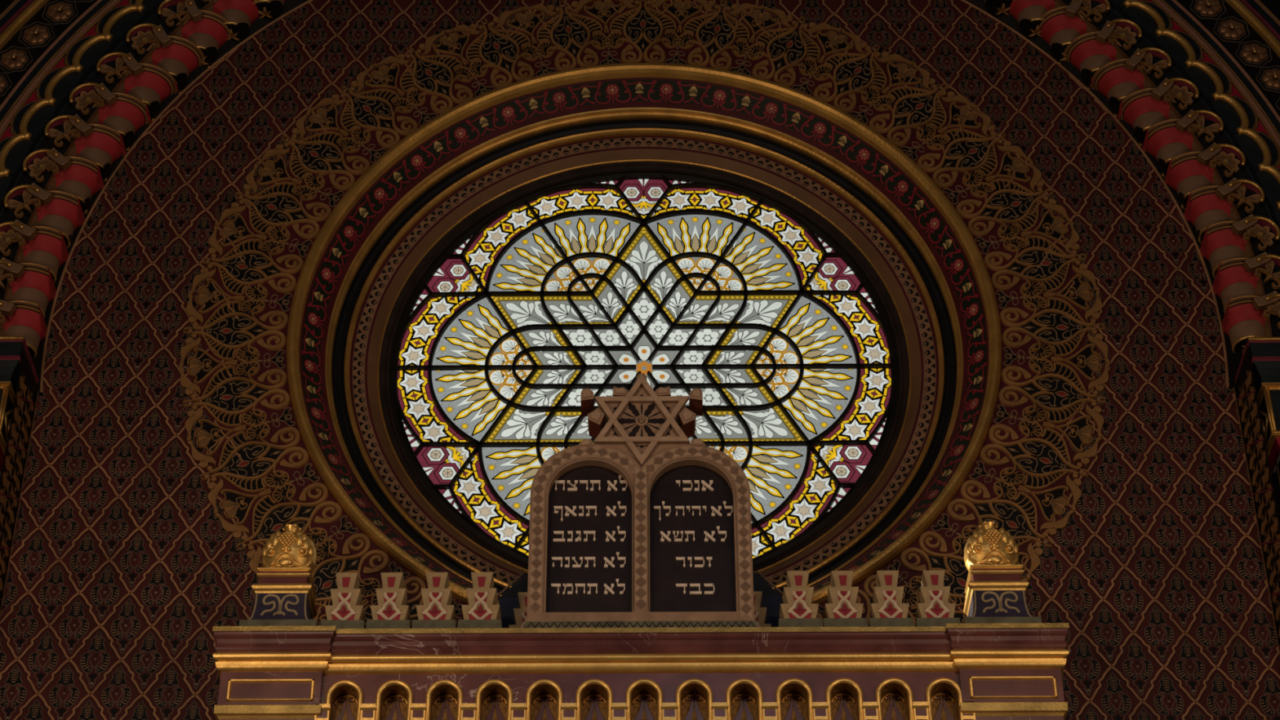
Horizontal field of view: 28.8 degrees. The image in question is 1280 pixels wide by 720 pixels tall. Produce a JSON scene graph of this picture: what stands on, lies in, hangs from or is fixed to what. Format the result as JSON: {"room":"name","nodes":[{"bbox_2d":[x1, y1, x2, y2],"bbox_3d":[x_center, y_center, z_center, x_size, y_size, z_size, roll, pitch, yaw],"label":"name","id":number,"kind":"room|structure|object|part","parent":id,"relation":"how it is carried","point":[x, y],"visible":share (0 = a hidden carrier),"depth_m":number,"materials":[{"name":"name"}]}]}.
{"room":"house of worship","nodes":[
{"label":"house of worship","id":0,"kind":"room"},
{"bbox_2d":[0,0,1279,719],"bbox_3d":[-0.028,2.695,13.121,7.607,14.250,0.003,0,-36,0],"label":"wall","id":1,"kind":"structure","parent":0,"point":[122,570],"depth_m":14.81,"materials":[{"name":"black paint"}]},
{"bbox_2d":[0,350,38,616],"bbox_3d":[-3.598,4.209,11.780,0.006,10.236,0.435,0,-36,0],"label":"column","id":2,"kind":"structure","parent":1,"relation":"attached to","point":[22,420],"depth_m":14.41,"materials":[{"name":"black paint"}]},
{"bbox_2d":[0,0,1279,392],"bbox_3d":[-0.040,-2.126,16.447,10.600,5.900,0.516,0,-36,0],"label":"arch","id":3,"kind":"object","parent":1,"relation":"attached to","point":[1155,67],"visible":0.96,"depth_m":15.94,"materials":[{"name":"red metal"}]},
{"bbox_2d":[2,299,47,341],"bbox_3d":[-3.784,-0.168,15.106,0.339,0.188,0.424,0,-36,0],"label":"arch molding segment","id":4,"kind":"object","parent":3,"relation":"attached to","point":[20,317],"depth_m":15.00,"materials":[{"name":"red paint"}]},
{"bbox_2d":[4,262,56,302],"bbox_3d":[-3.772,-0.400,15.275,0.347,0.188,0.424,0,-36,0],"label":"arch molding segment","id":5,"kind":"object","parent":3,"relation":"attached to","point":[34,282],"depth_m":15.17,"materials":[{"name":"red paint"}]},
{"bbox_2d":[22,225,69,266],"bbox_3d":[-3.737,-0.632,15.443,0.356,0.188,0.424,0,-36,0],"label":"segment","id":6,"kind":"object","parent":3,"relation":"attached to","point":[46,246],"depth_m":15.34,"materials":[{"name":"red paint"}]},
{"bbox_2d":[30,190,84,230],"bbox_3d":[-3.679,-0.861,15.608,0.367,0.188,0.424,0,-36,0],"label":"segment","id":7,"kind":"object","parent":3,"relation":"attached to","point":[60,210],"depth_m":15.50,"materials":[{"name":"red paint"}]},
{"bbox_2d":[47,155,104,196],"bbox_3d":[-3.599,-1.086,15.771,0.378,0.188,0.424,0,-36,0],"label":"segment","id":8,"kind":"object","parent":3,"relation":"attached to","point":[80,176],"depth_m":15.66,"materials":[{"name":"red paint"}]},
{"bbox_2d":[69,123,126,164],"bbox_3d":[-3.497,-1.306,15.930,0.391,0.188,0.424,0,-36,0],"label":"segment","id":9,"kind":"object","parent":3,"relation":"attached to","point":[102,144],"depth_m":15.83,"materials":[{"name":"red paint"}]},
{"bbox_2d":[91,92,151,133],"bbox_3d":[-3.374,-1.520,16.084,0.406,0.188,0.424,0,-36,0],"label":"segment","id":10,"kind":"object","parent":3,"relation":"attached to","point":[123,112],"depth_m":15.98,"materials":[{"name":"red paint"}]},
{"bbox_2d":[117,62,177,102],"bbox_3d":[-3.229,-1.725,16.233,0.422,0.188,0.424,0,-36,0],"label":"segment","id":11,"kind":"object","parent":3,"relation":"attached to","point":[150,82],"depth_m":16.13,"materials":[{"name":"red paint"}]},
{"bbox_2d":[146,35,204,75],"bbox_3d":[-3.073,-1.921,16.374,0.424,0.188,0.424,0,-36,0],"label":"segment","id":12,"kind":"object","parent":3,"relation":"attached to","point":[180,55],"depth_m":16.27,"materials":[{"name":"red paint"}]},
{"bbox_2d":[176,8,231,48],"bbox_3d":[-2.899,-2.107,16.508,0.424,0.188,0.424,0,-36,0],"label":"segment","id":13,"kind":"object","parent":3,"relation":"attached to","point":[207,28],"depth_m":16.40,"materials":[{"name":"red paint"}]},
{"bbox_2d":[208,0,258,24],"bbox_3d":[-2.708,-2.282,16.633,0.424,0.188,0.424,0,-36,0],"label":"segment","id":14,"kind":"object","parent":3,"relation":"attached to","point":[240,11],"depth_m":16.53,"materials":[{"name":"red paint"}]},
{"bbox_2d":[1008,0,1055,21],"bbox_3d":[2.627,-2.304,16.616,0.424,0.188,0.424,0,-36,0],"label":"arch molding segment","id":15,"kind":"object","parent":3,"relation":"attached to","point":[1019,10],"depth_m":16.51,"materials":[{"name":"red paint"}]},
{"bbox_2d":[1037,5,1091,44],"bbox_3d":[2.819,-2.131,16.490,0.424,0.188,0.424,0,-36,0],"label":"arch molding segment","id":16,"kind":"object","parent":3,"relation":"attached to","point":[1058,25],"depth_m":16.38,"materials":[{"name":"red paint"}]},
{"bbox_2d":[1063,31,1122,71],"bbox_3d":[2.993,-1.947,16.355,0.424,0.188,0.424,0,-36,0],"label":"arch molding segment","id":17,"kind":"object","parent":3,"relation":"attached to","point":[1086,51],"depth_m":16.25,"materials":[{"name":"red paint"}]},
{"bbox_2d":[1090,57,1150,97],"bbox_3d":[3.151,-1.752,16.212,0.422,0.188,0.424,0,-36,0],"label":"arch molding segment","id":18,"kind":"object","parent":3,"relation":"attached to","point":[1117,78],"depth_m":16.11,"materials":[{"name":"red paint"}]},
{"bbox_2d":[1117,87,1176,128],"bbox_3d":[3.296,-1.547,16.063,0.406,0.188,0.424,0,-36,0],"label":"arch molding segment","id":19,"kind":"object","parent":3,"relation":"attached to","point":[1145,107],"depth_m":15.96,"materials":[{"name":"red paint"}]},
{"bbox_2d":[1142,118,1199,159],"bbox_3d":[3.420,-1.335,15.908,0.391,0.188,0.424,0,-36,0],"label":"voussoir","id":20,"kind":"object","parent":3,"relation":"attached to","point":[1166,139],"depth_m":15.80,"materials":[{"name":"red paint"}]},
{"bbox_2d":[1164,151,1221,191],"bbox_3d":[3.523,-1.116,15.749,0.378,0.188,0.424,0,-36,0],"label":"voussoir","id":21,"kind":"object","parent":3,"relation":"attached to","point":[1188,171],"depth_m":15.64,"materials":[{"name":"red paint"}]},
{"bbox_2d":[1183,184,1238,226],"bbox_3d":[3.604,-0.891,15.585,0.367,0.188,0.424,0,-36,0],"label":"voussoir","id":22,"kind":"object","parent":3,"relation":"attached to","point":[1205,206],"depth_m":15.48,"materials":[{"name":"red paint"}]},
{"bbox_2d":[1200,220,1246,262],"bbox_3d":[3.662,-0.663,15.419,0.356,0.188,0.424,0,-36,0],"label":"voussoir","id":23,"kind":"object","parent":3,"relation":"attached to","point":[1220,241],"depth_m":15.31,"materials":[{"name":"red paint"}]},
{"bbox_2d":[1213,257,1262,298],"bbox_3d":[3.698,-0.431,15.251,0.347,0.188,0.424,0,-36,0],"label":"voussoir","id":24,"kind":"object","parent":3,"relation":"attached to","point":[1235,277],"depth_m":15.15,"materials":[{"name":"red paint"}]},
{"bbox_2d":[1222,294,1267,335],"bbox_3d":[3.711,-0.199,15.082,0.339,0.188,0.424,0,-36,0],"label":"voussoir","id":25,"kind":"object","parent":3,"relation":"attached to","point":[1246,314],"depth_m":14.98,"materials":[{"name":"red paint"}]},
{"bbox_2d":[286,62,1001,604],"bbox_3d":[0.025,-0.076,15.364,4.344,4.344,0.486,0,-36,0],"label":"window surround","id":26,"kind":"object","parent":1,"relation":"attached to","point":[792,147],"visible":0.82,"depth_m":15.81,"materials":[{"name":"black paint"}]},
{"bbox_2d":[388,170,899,565],"bbox_3d":[0.026,0.044,15.531,3.200,3.200,0.045,0,-36,0],"label":"window","id":27,"kind":"structure","parent":26,"relation":"attached to","point":[685,282],"depth_m":15.64,"materials":[{"name":"glass"}]},
{"bbox_2d":[178,0,1109,627],"bbox_3d":[0.024,-0.192,15.204,5.616,5.616,0.019,0,-36,0],"label":"border","id":28,"kind":"structure","parent":1,"relation":"attached to","point":[1021,460],"depth_m":15.53,"materials":[{"name":"gold metal"}]},
{"bbox_2d":[1233,345,1279,656],"bbox_3d":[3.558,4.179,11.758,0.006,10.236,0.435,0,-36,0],"label":"column","id":29,"kind":"structure","parent":1,"relation":"attached to","point":[1266,513],"depth_m":14.28,"materials":[{"name":"black paint"}]},
{"bbox_3d":[0.002,4.021,2.647,18.000,0.200,16.600,0,-36,0],"label":"floor","id":30,"kind":"structure","parent":0,"visible":0},
{"bbox_2d":[0,336,39,478],"bbox_3d":[-4.244,4.162,11.791,1.282,10.326,0.452,0,-36,0],"label":"column","id":31,"kind":"structure","parent":30,"relation":"on","point":[11,348],"depth_m":14.55,"materials":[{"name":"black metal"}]},
{"bbox_3d":[-4.220,0.394,14.567,1.111,0.327,0.386,0,-36,0],"label":"gilt frame","id":32,"kind":"part","parent":31,"relation":"part of","materials":[{"name":"gold metal"}]},
{"bbox_2d":[212,622,1069,719],"bbox_3d":[0.012,4.894,10.750,4.310,7.906,1.234,0,-36,0],"label":"torah ark","id":33,"kind":"object","parent":30,"relation":"on","point":[989,671],"visible":1,"depth_m":12.50,"materials":[{"name":"stone"}]},
{"bbox_3d":[-1.840,2.074,12.533,0.530,0.400,0.702,0,-36,0],"label":"moulding","id":34,"kind":"part","parent":33,"relation":"part of","materials":[{"name":"metal"}]},
{"bbox_3d":[-1.837,1.641,12.421,0.436,0.125,0.012,0,-36,0],"label":"panel frame","id":35,"kind":"part","parent":33,"relation":"part of","materials":[{"name":"gold metal"}]},
{"bbox_3d":[-1.841,1.734,12.770,0.562,0.048,0.718,0,-36,0],"label":"gilded moulding","id":36,"kind":"part","parent":33,"relation":"part of","materials":[{"name":"gold metal"}]},
{"bbox_3d":[-1.841,1.690,12.793,0.590,0.051,0.732,0,-36,0],"label":"gilded moulding","id":37,"kind":"part","parent":33,"relation":"part of","materials":[{"name":"gold metal"}]},
{"bbox_2d":[239,523,317,626],"bbox_3d":[-1.841,1.189,13.004,0.390,0.745,0.330,0,-36,0],"label":"finial","id":38,"kind":"object","parent":33,"relation":"on","point":[285,593],"visible":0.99,"depth_m":12.89,"materials":[{"name":"metal"}]},
{"bbox_3d":[-1.842,0.914,13.203,0.106,0.067,0.095,0,-36,0],"label":"crown","id":39,"kind":"part","parent":38,"relation":"part of","materials":[{"name":"gold metal"}]},
{"bbox_2d":[320,572,365,628],"bbox_3d":[-1.513,1.288,12.829,0.226,0.378,0.152,0,-36,0],"label":"merlon","id":40,"kind":"object","parent":33,"relation":"on","point":[347,611],"visible":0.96,"depth_m":12.77,"materials":[{"name":"stone"}]},
{"bbox_2d":[365,572,411,628],"bbox_3d":[-1.280,1.287,12.829,0.226,0.378,0.152,0,-36,0],"label":"merlon","id":41,"kind":"object","parent":33,"relation":"on","point":[392,611],"visible":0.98,"depth_m":12.77,"materials":[{"name":"stone"}]},
{"bbox_2d":[411,572,457,628],"bbox_3d":[-1.048,1.286,12.828,0.226,0.378,0.152,0,-36,0],"label":"merlon","id":42,"kind":"object","parent":33,"relation":"on","point":[437,611],"visible":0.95,"depth_m":12.77,"materials":[{"name":"stone"}]},
{"bbox_2d":[457,572,502,628],"bbox_3d":[-0.815,1.285,12.827,0.226,0.378,0.152,0,-36,0],"label":"merlon","id":43,"kind":"object","parent":33,"relation":"on","point":[482,611],"visible":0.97,"depth_m":12.77,"materials":[{"name":"stone"}]},
{"bbox_2d":[508,592,527,627],"bbox_3d":[-0.581,1.405,12.992,0.226,0.378,0.152,0,-36,0],"label":"merlon","id":44,"kind":"object","parent":33,"relation":"on","point":[520,614],"visible":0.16,"depth_m":12.98,"materials":[{"name":"stone"}]},
{"bbox_2d":[497,570,782,627],"bbox_3d":[0.005,1.459,13.262,1.640,0.606,0.325,0,-36,0],"label":"block","id":45,"kind":"object","parent":33,"relation":"on","point":[771,599],"visible":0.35,"depth_m":13.23,"materials":[{"name":"black"}]},
{"bbox_2d":[524,373,755,627],"bbox_3d":[0.002,0.785,13.208,1.171,1.632,0.205,0,-36,0],"label":"tablet","id":46,"kind":"object","parent":33,"relation":"on","point":[640,524],"visible":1,"depth_m":13.09,"materials":[{"name":"wood"}]},
{"bbox_3d":[-0.262,0.972,13.098,0.442,0.932,0.105,0,-36,0],"label":"tablet panel","id":47,"kind":"part","parent":46,"relation":"part of","materials":[{"name":"black stone"}]},
{"bbox_3d":[0.002,0.971,13.070,1.159,1.170,0.170,0,-36,0],"label":"stone frame","id":48,"kind":"part","parent":46,"relation":"part of","materials":[{"name":"brown stone"}]},
{"bbox_3d":[0.272,0.970,13.097,0.442,0.932,0.105,0,-36,0],"label":"tablet panel","id":49,"kind":"part","parent":46,"relation":"part of","materials":[{"name":"black stone"}]},
{"bbox_3d":[0.005,1.735,12.776,3.186,0.048,0.688,0,-36,0],"label":"gilded moulding","id":50,"kind":"part","parent":33,"relation":"part of","materials":[{"name":"gold metal"}]},
{"bbox_3d":[0.005,1.692,12.799,3.186,0.051,0.702,0,-36,0],"label":"gilded moulding","id":51,"kind":"part","parent":33,"relation":"part of","materials":[{"name":"gold metal"}]},
{"bbox_3d":[0.005,1.614,12.847,3.186,0.133,0.716,0,-36,0],"label":"cornice moulding","id":52,"kind":"part","parent":33,"relation":"part of","materials":[{"name":"stone"}]},
{"bbox_2d":[753,591,771,626],"bbox_3d":[0.583,1.400,12.989,0.226,0.378,0.152,0,-36,0],"label":"merlon","id":53,"kind":"object","parent":33,"relation":"on","point":[760,613],"visible":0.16,"depth_m":12.98,"materials":[{"name":"stone"}]},
{"bbox_2d":[777,570,822,626],"bbox_3d":[0.816,1.279,12.822,0.226,0.378,0.152,0,-36,0],"label":"merlon","id":54,"kind":"object","parent":33,"relation":"on","point":[797,609],"visible":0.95,"depth_m":12.76,"materials":[{"name":"wood"}]},
{"bbox_2d":[822,570,867,626],"bbox_3d":[1.045,1.278,12.821,0.226,0.378,0.152,0,-36,0],"label":"merlon","id":55,"kind":"object","parent":33,"relation":"on","point":[842,609],"visible":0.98,"depth_m":12.76,"materials":[{"name":"wood"}]},
{"bbox_2d":[868,570,914,626],"bbox_3d":[1.279,1.277,12.820,0.226,0.378,0.152,0,-36,0],"label":"merlon","id":56,"kind":"object","parent":33,"relation":"on","point":[886,610],"visible":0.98,"depth_m":12.76,"materials":[{"name":"stone"}]},
{"bbox_2d":[915,570,960,626],"bbox_3d":[1.517,1.276,12.820,0.226,0.378,0.152,0,-36,0],"label":"merlon","id":57,"kind":"object","parent":33,"relation":"on","point":[933,608],"visible":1,"depth_m":12.76,"materials":[{"name":"wood"}]},
{"bbox_2d":[963,520,1041,623],"bbox_3d":[1.843,1.173,12.992,0.390,0.745,0.330,0,-36,0],"label":"finial","id":58,"kind":"object","parent":33,"relation":"on","point":[995,590],"visible":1,"depth_m":12.88,"materials":[{"name":"metal"}]},
{"bbox_3d":[1.843,0.899,13.191,0.106,0.067,0.095,0,-36,0],"label":"crown","id":59,"kind":"part","parent":58,"relation":"part of","materials":[{"name":"gold metal"}]},
{"bbox_3d":[1.851,1.675,12.781,0.590,0.051,0.732,0,-36,0],"label":"gilded moulding","id":60,"kind":"part","parent":33,"relation":"part of","materials":[{"name":"gold metal"}]},
{"bbox_3d":[1.851,1.719,12.758,0.562,0.048,0.718,0,-36,0],"label":"gilded moulding","id":61,"kind":"part","parent":33,"relation":"part of","materials":[{"name":"gold metal"}]},
{"bbox_3d":[1.855,1.625,12.409,0.436,0.125,0.012,0,-36,0],"label":"panel frame","id":62,"kind":"part","parent":33,"relation":"part of","materials":[{"name":"gold metal"}]},
{"bbox_3d":[1.852,2.058,12.522,0.530,0.400,0.702,0,-36,0],"label":"moulding","id":63,"kind":"part","parent":33,"relation":"part of","materials":[{"name":"metal"}]},
{"bbox_2d":[1235,337,1279,520],"bbox_3d":[4.255,4.145,11.751,1.384,10.280,0.452,0,-36,0],"label":"column","id":64,"kind":"structure","parent":30,"relation":"on","point":[1264,352],"depth_m":14.48,"materials":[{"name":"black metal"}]},
{"bbox_3d":[4.218,0.395,14.514,1.213,0.327,0.386,0,-36,0],"label":"gilt frame","id":65,"kind":"part","parent":64,"relation":"part of","materials":[{"name":"gold metal"}]}
]}

